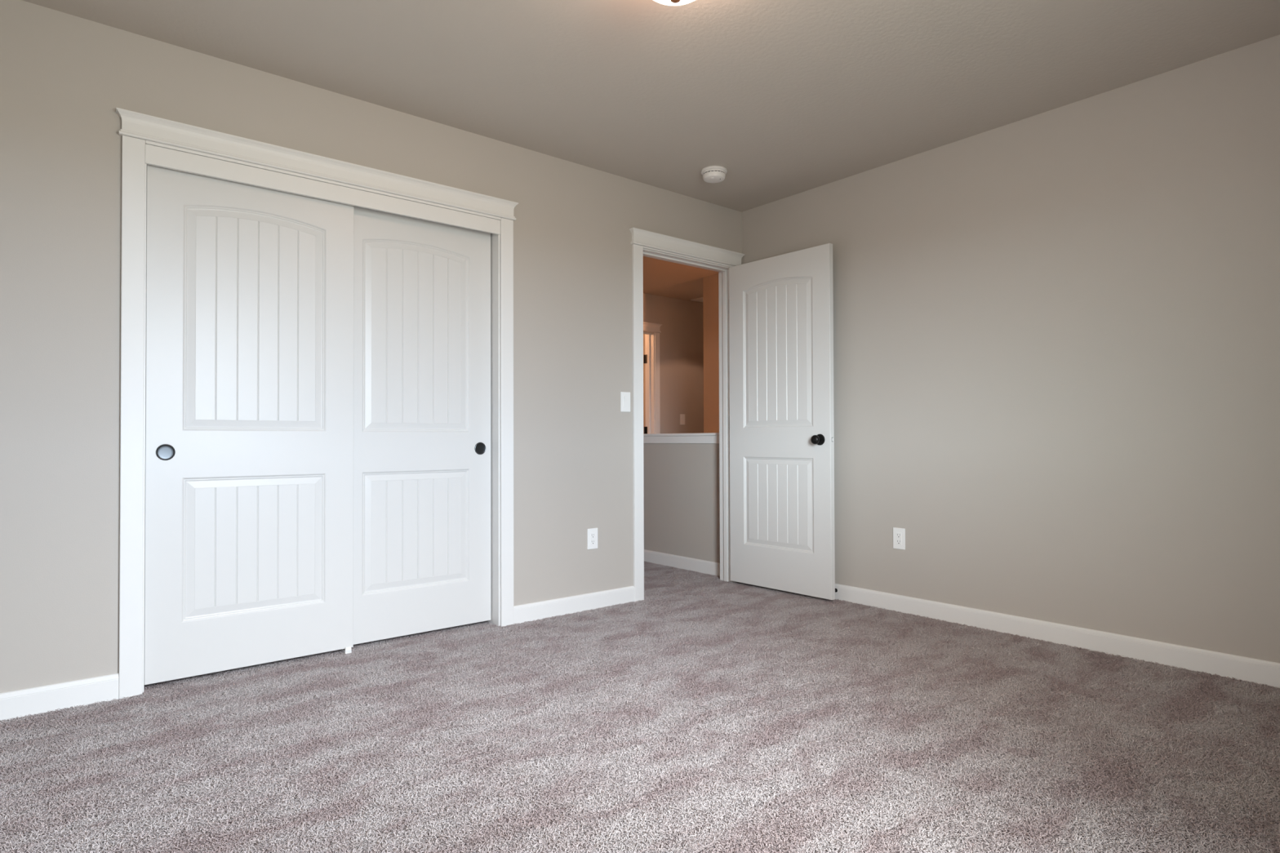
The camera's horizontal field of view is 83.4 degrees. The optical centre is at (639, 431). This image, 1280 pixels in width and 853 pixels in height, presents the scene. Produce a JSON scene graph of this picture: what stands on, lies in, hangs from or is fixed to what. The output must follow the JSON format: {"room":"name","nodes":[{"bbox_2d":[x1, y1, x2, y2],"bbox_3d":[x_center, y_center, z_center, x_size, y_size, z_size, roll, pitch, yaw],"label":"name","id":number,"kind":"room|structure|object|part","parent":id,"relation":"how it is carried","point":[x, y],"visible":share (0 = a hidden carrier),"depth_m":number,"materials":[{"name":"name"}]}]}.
{"room":"empty bedroom","nodes":[
{"label":"empty bedroom","id":0,"kind":"room"},
{"bbox_2d":[0,0,742,693],"bbox_3d":[-0.932,-0.250,3.501,4.095,2.440,0.115,0,-1,-40],"label":"wall","id":1,"kind":"structure","parent":0,"point":[64,77],"depth_m":2.63,"materials":[{"name":"grey paint"}]},
{"bbox_2d":[143,164,354,684],"bbox_3d":[-1.572,-0.049,2.949,0.762,2.000,0.038,0,-1,-40],"label":"door","id":2,"kind":"structure","parent":1,"relation":"in","point":[249,504],"depth_m":2.91,"materials":[{"name":"white paint"}]},
{"bbox_3d":[-1.805,0.079,2.731,0.062,0.062,0.004,0,-1,-40],"label":"finger pull","id":3,"kind":"part","parent":2,"relation":"part of","materials":[{"name":"grey metal"}]},
{"bbox_3d":[-1.805,0.079,2.732,0.052,0.052,0.001,0,-1,-40],"label":"pull dish","id":4,"kind":"part","parent":2,"relation":"part of","materials":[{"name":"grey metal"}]},
{"bbox_3d":[-1.563,0.459,2.934,0.528,0.557,0.009,0,-1,-40],"label":"panel","id":5,"kind":"part","parent":2,"relation":"part of","materials":[{"name":"white paint"}]},
{"bbox_3d":[-1.566,-0.454,2.945,0.528,0.906,0.009,0,-1,-40],"label":"panel","id":6,"kind":"part","parent":2,"relation":"part of","materials":[{"name":"white paint"}]},
{"bbox_2d":[115,107,518,698],"bbox_3d":[-1.301,-0.096,3.170,1.656,2.142,0.151,0,-1,-40],"label":"door frame","id":7,"kind":"structure","parent":1,"relation":"attached to","point":[148,140],"depth_m":2.89,"materials":[{"name":"white paint"}]},
{"bbox_3d":[-1.867,-0.056,2.638,0.070,2.054,0.018,0,-1,-40],"label":"casing","id":8,"kind":"part","parent":7,"relation":"part of","materials":[{"name":"white paint"}]},
{"bbox_3d":[-0.673,-0.048,3.626,0.070,2.054,0.018,0,-1,-40],"label":"casing","id":9,"kind":"part","parent":7,"relation":"part of","materials":[{"name":"white paint"}]},
{"bbox_2d":[0,586,634,720],"bbox_3d":[-1.207,0.930,3.174,3.038,0.091,0.013,0,-1,-40],"label":"baseboard","id":10,"kind":"structure","parent":1,"relation":"attached to","point":[34,700],"depth_m":2.56,"materials":[{"name":"white paint"}]},
{"bbox_2d":[353,205,490,644],"bbox_3d":[-1.062,-0.043,3.425,0.762,2.000,0.038,0,-1,-40],"label":"door","id":11,"kind":"structure","parent":1,"relation":"in","point":[422,287],"depth_m":3.42,"materials":[{"name":"white paint"}]},
{"bbox_3d":[-1.054,0.464,3.410,0.528,0.557,0.009,0,-1,-40],"label":"panel","id":12,"kind":"part","parent":11,"relation":"part of","materials":[{"name":"white paint"}]},
{"bbox_3d":[-1.057,-0.449,3.421,0.528,0.906,0.009,0,-1,-40],"label":"panel","id":13,"kind":"part","parent":11,"relation":"part of","materials":[{"name":"white paint"}]},
{"bbox_3d":[-0.804,0.086,3.615,0.062,0.062,0.004,0,-1,-40],"label":"finger pull","id":14,"kind":"part","parent":11,"relation":"part of","materials":[{"name":"grey metal"}]},
{"bbox_3d":[-0.804,0.086,3.615,0.052,0.052,0.001,0,-1,-40],"label":"pull dish","id":15,"kind":"part","parent":11,"relation":"part of","materials":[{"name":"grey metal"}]},
{"bbox_2d":[586,528,597,549],"bbox_3d":[-0.262,0.593,3.964,0.070,0.114,0.008,0,-1,-40],"label":"wall outlet","id":16,"kind":"object","parent":1,"relation":"attached to","point":[592,533],"visible":1,"depth_m":3.96,"materials":[{"name":"white plastic"}]},
{"bbox_2d":[590,532,595,545],"bbox_3d":[-0.260,0.593,3.963,0.033,0.066,0.002,0,-1,-40],"label":"receptacle","id":17,"kind":"object","parent":16,"relation":"attached to","point":[592,534],"depth_m":3.96,"materials":[{"name":"grey plastic"}]},
{"bbox_2d":[620,391,630,412],"bbox_3d":[-0.082,-0.169,4.123,0.070,0.114,0.010,0,-1,-40],"label":"light switch","id":18,"kind":"object","parent":1,"relation":"attached to","point":[624,396],"visible":1,"depth_m":4.12,"materials":[{"name":"white plastic"}]},
{"bbox_2d":[629,227,745,601],"bbox_3d":[0.283,-0.093,4.481,0.951,2.158,0.151,0,-1,-40],"label":"door frame","id":19,"kind":"structure","parent":1,"relation":"attached to","point":[646,243],"depth_m":4.35,"materials":[{"name":"white paint"}]},
{"bbox_3d":[-0.011,-0.051,4.174,0.070,2.069,0.018,0,-1,-40],"label":"casing","id":20,"kind":"part","parent":19,"relation":"part of","materials":[{"name":"white paint"}]},
{"bbox_2d":[0,576,1279,852],"bbox_3d":[0.066,1.065,4.951,7.495,0.139,8.095,0,-1,-40],"label":"floor","id":21,"kind":"structure","parent":0,"point":[677,576],"depth_m":1.96,"materials":[{"name":"grey carpet"}]},
{"bbox_2d":[339,646,351,653],"bbox_3d":[-1.309,0.959,3.183,0.027,0.028,0.100,0,-1,-40],"label":"guide","id":22,"kind":"object","parent":21,"relation":"on","point":[348,650],"visible":0.45,"depth_m":3.15,"materials":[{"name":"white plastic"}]},
{"bbox_2d":[0,561,1279,852],"bbox_3d":[-0.633,0.969,3.008,4.277,0.013,6.026,0,-1,-40],"label":"carpet","id":23,"kind":"object","parent":21,"relation":"on","point":[602,628],"visible":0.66,"depth_m":2.17,"materials":[{"name":"grey carpet"}]},
{"bbox_2d":[643,333,645,434],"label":"door","id":24,"kind":"structure","parent":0,"point":[644,399],"depth_m":8.82,"materials":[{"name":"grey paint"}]},
{"bbox_2d":[22,0,1279,302],"bbox_3d":[0.058,-1.506,4.981,7.495,0.100,8.095,0,-1,-40],"label":"ceiling","id":25,"kind":"structure","parent":0,"point":[789,97],"depth_m":2.87,"materials":[{"name":"beige paint"}]},
{"bbox_2d":[653,0,694,5],"bbox_3d":[0.108,-1.401,2.195,0.259,0.174,0.259,0,-1,-40],"label":"ceiling light","id":26,"kind":"object","parent":25,"relation":"attached to","point":[671,2],"visible":1,"depth_m":2.24,"materials":[{"name":"white glass"}]},
{"bbox_2d":[690,297,702,302],"bbox_3d":[0.735,-1.419,7.797,0.350,0.010,0.170,0,-1,-40],"label":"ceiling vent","id":27,"kind":"object","parent":25,"relation":"in","point":[700,299],"visible":0.43,"depth_m":7.73,"materials":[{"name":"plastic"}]},
{"bbox_2d":[701,165,727,182],"bbox_3d":[0.417,-1.439,4.038,0.147,0.057,0.147,0,-1,-40],"label":"smoke detector","id":28,"kind":"object","parent":25,"relation":"attached to","point":[712,174],"visible":1,"depth_m":3.99,"materials":[{"name":"white plastic"}]},
{"bbox_2d":[643,293,703,433],"bbox_3d":[-0.173,-0.207,7.284,4.900,2.440,0.115,0,-1,-40],"label":"wall","id":29,"kind":"structure","parent":0,"point":[682,328],"depth_m":7.71,"materials":[{"name":"grey paint"}]},
{"bbox_2d":[643,321,662,434],"bbox_3d":[-0.184,-0.051,7.274,0.935,2.142,0.189,0,-1,-40],"label":"door frame","id":30,"kind":"structure","parent":29,"relation":"attached to","point":[651,331],"depth_m":7.50,"materials":[{"name":"white paint"}]},
{"bbox_3d":[0.181,-0.005,7.488,0.063,2.054,0.018,0,-1,-40],"label":"casing","id":31,"kind":"part","parent":30,"relation":"part of","materials":[{"name":"white paint"}]},
{"bbox_2d":[680,413,684,424],"bbox_3d":[0.459,-0.128,7.724,0.070,0.114,0.010,0,-1,-40],"label":"light switch","id":32,"kind":"object","parent":29,"relation":"attached to","point":[682,415],"visible":1,"depth_m":7.72,"materials":[{"name":"white plastic"}]},
{"bbox_2d":[728,243,835,599],"bbox_3d":[0.839,-0.054,4.379,0.156,2.032,0.777,0,-1,-41],"label":"door","id":33,"kind":"structure","parent":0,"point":[781,306],"depth_m":4.33,"materials":[{"name":"white paint"}]},
{"bbox_3d":[0.834,-0.476,4.376,0.009,0.906,0.528,0,-1,-41],"label":"panel","id":34,"kind":"part","parent":33,"relation":"part of","materials":[{"name":"white paint"}]},
{"bbox_3d":[0.836,0.436,4.365,0.009,0.557,0.528,0,-1,-41],"label":"panel","id":35,"kind":"part","parent":33,"relation":"part of","materials":[{"name":"white paint"}]},
{"bbox_3d":[1.013,0.047,4.112,0.066,0.065,0.065,0,-1,-41],"label":"knob","id":36,"kind":"part","parent":33,"relation":"part of","materials":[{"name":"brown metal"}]},
{"bbox_2d":[643,34,1279,662],"bbox_3d":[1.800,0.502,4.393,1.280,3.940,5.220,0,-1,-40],"label":"wall","id":37,"kind":"structure","parent":0,"point":[1056,331],"depth_m":3.25,"materials":[{"name":"grey paint"}]},
{"bbox_2d":[643,432,719,443],"bbox_3d":[0.163,0.054,5.465,0.144,0.072,1.519,0,-1,-40],"label":"cap","id":38,"kind":"object","parent":37,"relation":"on","point":[708,437],"visible":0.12,"depth_m":5.18,"materials":[{"name":"white paint"}]},
{"bbox_2d":[644,549,719,576],"bbox_3d":[-0.480,0.954,5.436,1.881,0.091,2.315,0,-1,-40],"label":"baseboard","id":39,"kind":"structure","parent":37,"relation":"attached to","point":[703,566],"depth_m":5.16,"materials":[{"name":"white paint"}]},
{"bbox_2d":[893,527,905,550],"bbox_3d":[1.401,0.580,3.881,0.008,0.114,0.070,0,-1,-40],"label":"wall outlet","id":40,"kind":"object","parent":37,"relation":"attached to","point":[899,534],"visible":1,"depth_m":3.88,"materials":[{"name":"white plastic"}]},
{"bbox_2d":[896,532,902,545],"bbox_3d":[1.399,0.580,3.879,0.002,0.066,0.033,0,-1,-40],"label":"receptacle","id":41,"kind":"object","parent":40,"relation":"attached to","point":[899,535],"depth_m":3.88,"materials":[{"name":"grey plastic"}]},
{"bbox_2d":[835,583,1279,688],"bbox_3d":[1.758,0.924,3.442,0.013,0.091,3.380,0,-1,-40],"label":"baseboard","id":42,"kind":"structure","parent":37,"relation":"attached to","point":[1241,668],"depth_m":3.19,"materials":[{"name":"white paint"}]}
]}

